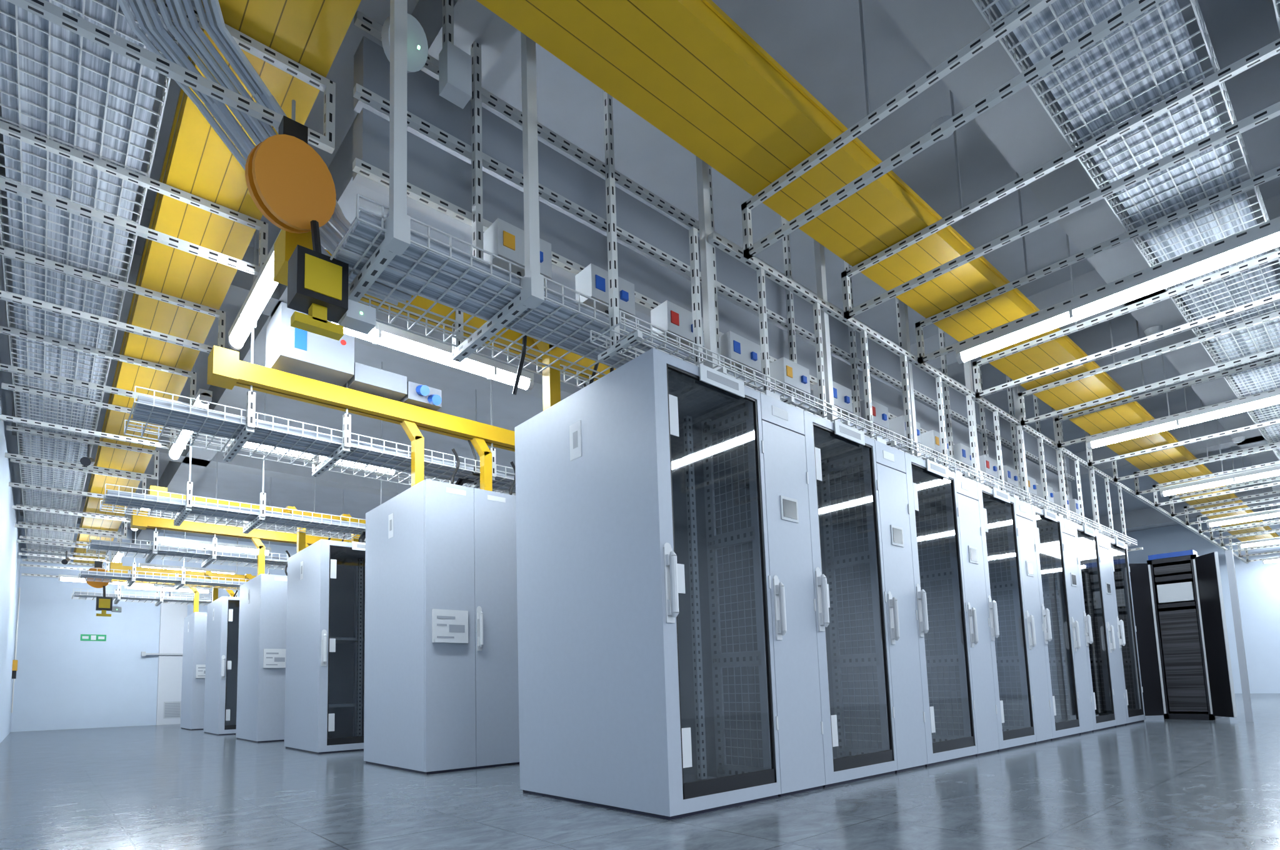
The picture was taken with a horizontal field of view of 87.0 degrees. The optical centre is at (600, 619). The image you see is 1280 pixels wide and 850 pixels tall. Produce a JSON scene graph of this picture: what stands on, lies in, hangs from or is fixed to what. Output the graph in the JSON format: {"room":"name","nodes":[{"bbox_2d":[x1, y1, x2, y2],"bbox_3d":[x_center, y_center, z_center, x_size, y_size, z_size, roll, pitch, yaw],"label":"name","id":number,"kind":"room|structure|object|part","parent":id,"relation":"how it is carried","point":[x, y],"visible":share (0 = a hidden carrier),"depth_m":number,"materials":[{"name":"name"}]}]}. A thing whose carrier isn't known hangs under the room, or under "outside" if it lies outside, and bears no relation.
{"room":"server room","nodes":[
{"label":"server room","id":0,"kind":"room"},
{"bbox_2d":[0,254,23,743],"bbox_3d":[-5.015,-0.965,5.317,0.200,4.450,22.400,3,-7,-40],"label":"wall","id":1,"kind":"structure","parent":0,"point":[10,559],"depth_m":9.32,"materials":[{"name":"paint"}]},
{"bbox_2d":[11,587,20,712],"bbox_3d":[-11.383,0.566,13.134,0.070,2.500,0.862,3,-7,-40],"label":"pipe","id":2,"kind":"object","parent":1,"relation":"attached to","point":[14,669],"visible":1,"depth_m":13.14,"materials":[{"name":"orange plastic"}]},
{"bbox_2d":[10,518,296,731],"bbox_3d":[-3.127,0.598,21.470,23.800,4.450,0.200,3,-7,-40],"label":"wall","id":3,"kind":"structure","parent":0,"point":[63,680],"depth_m":14.62,"materials":[{"name":"paint"}]},
{"bbox_2d":[80,634,106,641],"bbox_3d":[-11.081,0.406,14.728,0.450,0.140,0.014,3,-7,-40],"label":"exit sign","id":4,"kind":"object","parent":3,"relation":"attached to","point":[95,637],"visible":1,"depth_m":14.73,"materials":[{"name":"green plastic"}]},
{"bbox_2d":[141,601,189,724],"bbox_3d":[-10.015,0.986,15.489,0.910,2.860,0.100,3,-7,-40],"label":"back door","id":5,"kind":"structure","parent":3,"relation":"in","point":[172,615],"depth_m":15.55,"materials":[{"name":"white metal"}]},
{"bbox_2d":[169,590,212,598],"bbox_3d":[-9.636,-0.561,15.912,0.900,0.240,0.225,3,-7,-40],"label":"light","id":6,"kind":"object","parent":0,"point":[207,595],"depth_m":15.77,"materials":[{"name":"white plastic"}]},
{"bbox_2d":[0,693,1279,849],"bbox_3d":[4.072,1.822,12.675,23.800,0.120,22.600,3,-7,-40],"label":"floor","id":7,"kind":"structure","parent":0,"point":[1155,782],"depth_m":3.50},
{"bbox_2d":[180,611,207,729],"bbox_3d":[-7.005,1.066,13.783,2.487,2.200,1.271,3,-7,-40],"label":"tall cabinet","id":8,"kind":"object","parent":7,"relation":"on","point":[195,624],"visible":0.07,"depth_m":12.67,"materials":[{"name":"grey metal"}]},
{"bbox_2d":[203,596,239,734],"bbox_3d":[-5.431,0.828,11.893,2.487,2.212,1.274,3,-7,-40],"label":"tall cabinet","id":9,"kind":"object","parent":7,"relation":"on","point":[223,613],"visible":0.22,"depth_m":11.08,"materials":[{"name":"grey metal"}]},
{"bbox_2d":[235,573,287,742],"bbox_3d":[-3.857,0.603,10.004,2.487,2.200,1.271,3,-7,-40],"label":"tall cabinet","id":10,"kind":"object","parent":7,"relation":"on","point":[260,711],"visible":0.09,"depth_m":8.92,"materials":[{"name":"grey metal"}]},
{"bbox_2d":[284,539,365,754],"bbox_3d":[-2.283,0.366,8.114,2.487,2.212,1.274,3,-7,-40],"label":"tall cabinet","id":11,"kind":"object","parent":7,"relation":"on","point":[324,686],"visible":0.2,"depth_m":7.51,"materials":[{"name":"grey metal"}]},
{"bbox_2d":[363,478,519,774],"bbox_3d":[-0.710,0.140,6.224,2.487,2.200,1.271,3,-7,-40],"label":"tall cabinet","id":12,"kind":"object","parent":7,"relation":"on","point":[441,685],"visible":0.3,"depth_m":5.27,"materials":[{"name":"grey metal"}]},
{"bbox_2d":[514,348,1145,819],"bbox_3d":[3.098,0.027,6.179,8.285,2.212,1.274,3,-7,-40],"label":"tall cabinet","id":13,"kind":"object","parent":7,"relation":"on","point":[730,593],"visible":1,"depth_m":3.88,"materials":[{"name":"grey metal"}]},
{"bbox_2d":[1128,549,1253,721],"bbox_3d":[7.537,0.209,8.583,1.308,2.090,1.081,3,-7,-40],"label":"rack","id":14,"kind":"object","parent":7,"relation":"on","point":[1185,664],"visible":0.95,"depth_m":8.38,"materials":[{"name":"black metal"}]},
{"bbox_3d":[6.888,0.251,8.581,0.310,1.940,0.250,3,-7,-40],"label":"door","id":15,"kind":"part","parent":14,"relation":"part of","materials":[{"name":"black metal"}]},
{"bbox_3d":[7.342,0.185,8.036,0.310,1.940,0.250,3,-7,-40],"label":"door","id":16,"kind":"part","parent":14,"relation":"part of","materials":[{"name":"black metal"}]},
{"bbox_2d":[0,0,1279,546],"bbox_3d":[3.956,-2.465,13.104,23.400,0.400,22.200,3,-7,-40],"label":"ceiling","id":17,"kind":"structure","parent":0,"point":[1019,126],"depth_m":5.55,"materials":[{"name":"white metal"}]},
{"bbox_2d":[0,0,1279,616],"bbox_3d":[3.288,-1.349,13.656,23.110,2.475,19.946,3,-7,-40],"label":"hanging overhead services","id":18,"kind":"object","parent":17,"relation":"hanging from","point":[79,79],"visible":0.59,"depth_m":4.05,"materials":[{"name":"grey metal"}]},
{"bbox_2d":[0,0,182,561],"bbox_3d":[-5.400,-2.177,6.713,0.667,0.117,19.407,3,-7,-40],"label":"basket","id":19,"kind":"object","parent":18,"relation":"on","point":[59,87],"depth_m":4.02,"materials":[{"name":"white metal"}]},
{"bbox_2d":[95,585,121,616],"bbox_3d":[-8.151,-0.298,11.182,0.340,0.508,0.146,3,-7,-40],"label":"pendant","id":20,"kind":"object","parent":18,"relation":"attached to","point":[104,604],"depth_m":11.11,"materials":[{"name":"black plastic"}]},
{"bbox_2d":[110,551,124,563],"bbox_3d":[-8.654,-1.089,12.072,0.100,0.115,1.750,3,-7,-40],"label":"light","id":21,"kind":"object","parent":18,"relation":"attached to","point":[116,559],"depth_m":11.94,"materials":[{"name":"white plastic"}]},
{"bbox_2d":[58,574,210,593],"bbox_3d":[-9.342,-0.698,13.641,2.550,0.175,0.200,3,-7,-40],"label":"light","id":22,"kind":"object","parent":18,"relation":"attached to","point":[60,577],"depth_m":13.70,"materials":[{"name":"white"}]},
{"bbox_2d":[130,508,149,531],"bbox_3d":[-6.296,-1.435,9.242,0.100,0.115,1.750,3,-7,-40],"label":"light","id":23,"kind":"object","parent":18,"relation":"attached to","point":[142,509],"depth_m":9.11,"materials":[{"name":"white"}]},
{"bbox_2d":[71,588,212,605],"bbox_3d":[-7.491,-0.345,13.616,5.007,0.107,0.667,3,-7,-40],"label":"basket","id":24,"kind":"object","parent":18,"relation":"on","point":[81,595],"depth_m":12.54,"materials":[{"name":"white metal"}]},
{"bbox_2d":[77,566,250,590],"bbox_3d":[-5.918,-0.577,11.727,5.007,0.107,0.667,3,-7,-40],"label":"basket","id":25,"kind":"object","parent":18,"relation":"on","point":[177,581],"depth_m":10.65,"materials":[{"name":"white metal"}]},
{"bbox_2d":[138,563,236,574],"bbox_3d":[-7.395,-0.872,12.121,1.500,0.115,0.100,3,-7,-40],"label":"light","id":26,"kind":"object","parent":18,"relation":"attached to","point":[142,565],"depth_m":12.06,"materials":[{"name":"white plastic"}]},
{"bbox_2d":[86,535,293,569],"bbox_3d":[-4.343,-0.808,9.837,5.007,0.107,0.667,3,-7,-40],"label":"basket","id":27,"kind":"object","parent":18,"relation":"on","point":[205,555],"depth_m":8.76,"materials":[{"name":"white metal"}]},
{"bbox_2d":[168,388,212,460],"bbox_3d":[-3.875,-1.791,6.335,0.100,0.115,1.750,3,-7,-40],"label":"light","id":28,"kind":"object","parent":18,"relation":"attached to","point":[175,450],"depth_m":6.37,"materials":[{"name":"white plastic"}]},
{"bbox_2d":[158,536,271,555],"bbox_3d":[-5.821,-1.103,10.231,1.500,0.115,0.100,3,-7,-40],"label":"light","id":29,"kind":"object","parent":18,"relation":"attached to","point":[165,539],"depth_m":10.12,"materials":[{"name":"white plastic"}]},
{"bbox_2d":[99,483,365,539],"bbox_3d":[-2.770,-1.039,7.948,5.007,0.107,0.667,3,-7,-40],"label":"basket","id":30,"kind":"object","parent":18,"relation":"on","point":[114,497],"depth_m":6.91,"materials":[{"name":"white metal"}]},
{"bbox_2d":[228,229,281,349],"bbox_3d":[-2.053,-2.059,4.147,0.100,0.115,1.730,3,-7,-40],"label":"light","id":31,"kind":"object","parent":18,"relation":"attached to","point":[263,287],"depth_m":4.30,"materials":[{"name":"white plastic"}]},
{"bbox_2d":[232,439,398,475],"bbox_3d":[-2.673,-1.566,6.452,1.500,0.115,0.100,3,-7,-40],"label":"light","id":32,"kind":"object","parent":18,"relation":"attached to","point":[245,444],"depth_m":6.35,"materials":[{"name":"white plastic"}]},
{"bbox_2d":[123,385,515,495],"bbox_3d":[-1.196,-1.271,6.059,5.007,0.107,0.667,3,-7,-40],"label":"basket","id":33,"kind":"object","parent":18,"relation":"on","point":[147,409],"depth_m":5.01,"materials":[{"name":"white metal"}]},
{"bbox_2d":[326,320,533,391],"bbox_3d":[-1.099,-1.797,4.563,1.500,0.115,0.100,3,-7,-40],"label":"light","id":34,"kind":"object","parent":18,"relation":"attached to","point":[383,334],"depth_m":4.53,"materials":[{"name":"white plastic"}]},
{"bbox_2d":[330,193,1118,539],"bbox_3d":[2.920,-1.361,6.269,10.607,0.107,0.667,3,-7,-40],"label":"basket","id":35,"kind":"object","parent":18,"relation":"on","point":[429,269],"depth_m":3.27,"materials":[{"name":"white metal"}]},
{"bbox_2d":[590,310,1137,546],"bbox_3d":[3.592,-1.175,6.190,9.256,0.148,0.238,3,-7,-40],"label":"basket","id":36,"kind":"object","parent":18,"relation":"on","point":[617,346],"depth_m":4.03,"materials":[{"name":"white metal"}]},
{"bbox_2d":[955,223,1279,364],"bbox_3d":[3.948,-2.237,3.984,0.100,0.115,3.500,3,-7,-40],"label":"light","id":37,"kind":"object","parent":18,"relation":"attached to","point":[1264,239],"depth_m":4.46,"materials":[{"name":"white plastic"}]},
{"bbox_2d":[971,0,1279,460],"bbox_3d":[9.251,-2.464,7.795,21.407,0.117,2.237,3,-7,-40],"label":"basket","id":38,"kind":"object","parent":18,"relation":"on","point":[1152,60],"depth_m":3.74,"materials":[{"name":"white metal"}]},
{"bbox_2d":[1086,390,1279,449],"bbox_3d":[6.505,-2.095,6.096,0.100,0.115,3.500,3,-7,-40],"label":"light","id":39,"kind":"object","parent":18,"relation":"attached to","point":[1268,399],"depth_m":6.77,"materials":[{"name":"white plastic"}]},
{"bbox_2d":[1159,465,1279,496],"bbox_3d":[9.070,-1.952,8.216,0.100,0.115,3.500,3,-7,-40],"label":"light","id":40,"kind":"object","parent":18,"relation":"attached to","point":[1273,471],"depth_m":9.04,"materials":[{"name":"white plastic"}]},
{"bbox_2d":[1206,509,1279,527],"bbox_3d":[11.650,-1.809,10.347,0.100,0.115,3.500,3,-7,-40],"label":"light","id":41,"kind":"object","parent":18,"relation":"attached to","point":[1275,513],"depth_m":11.30,"materials":[{"name":"white plastic"}]},
{"bbox_2d":[1238,536,1279,548],"bbox_3d":[14.192,-1.668,12.447,0.100,0.115,3.500,3,-7,-40],"label":"light","id":42,"kind":"object","parent":18,"relation":"attached to","point":[1276,540],"depth_m":13.53,"materials":[{"name":"white plastic"}]},
{"bbox_2d":[1261,556,1279,563],"bbox_3d":[16.733,-1.526,14.547,0.100,0.115,3.500,3,-7,-40],"label":"light","id":43,"kind":"object","parent":18,"relation":"attached to","point":[1277,559],"depth_m":15.75,"materials":[{"name":"white plastic"}]},
{"bbox_2d":[930,115,1279,491],"bbox_3d":[7.596,-2.780,8.593,14.110,0.065,0.350,3,-7,-40],"label":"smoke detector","id":44,"kind":"object","parent":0,"point":[1153,330],"depth_m":6.76,"materials":[{"name":"white plastic"}]},
{"bbox_2d":[1115,516,1279,693],"bbox_3d":[13.163,0.045,20.335,0.200,4.450,22.400,3,-7,-40],"label":"wall","id":45,"kind":"structure","parent":0,"point":[1258,583],"depth_m":16.68,"materials":[{"name":"paint"}]}
]}

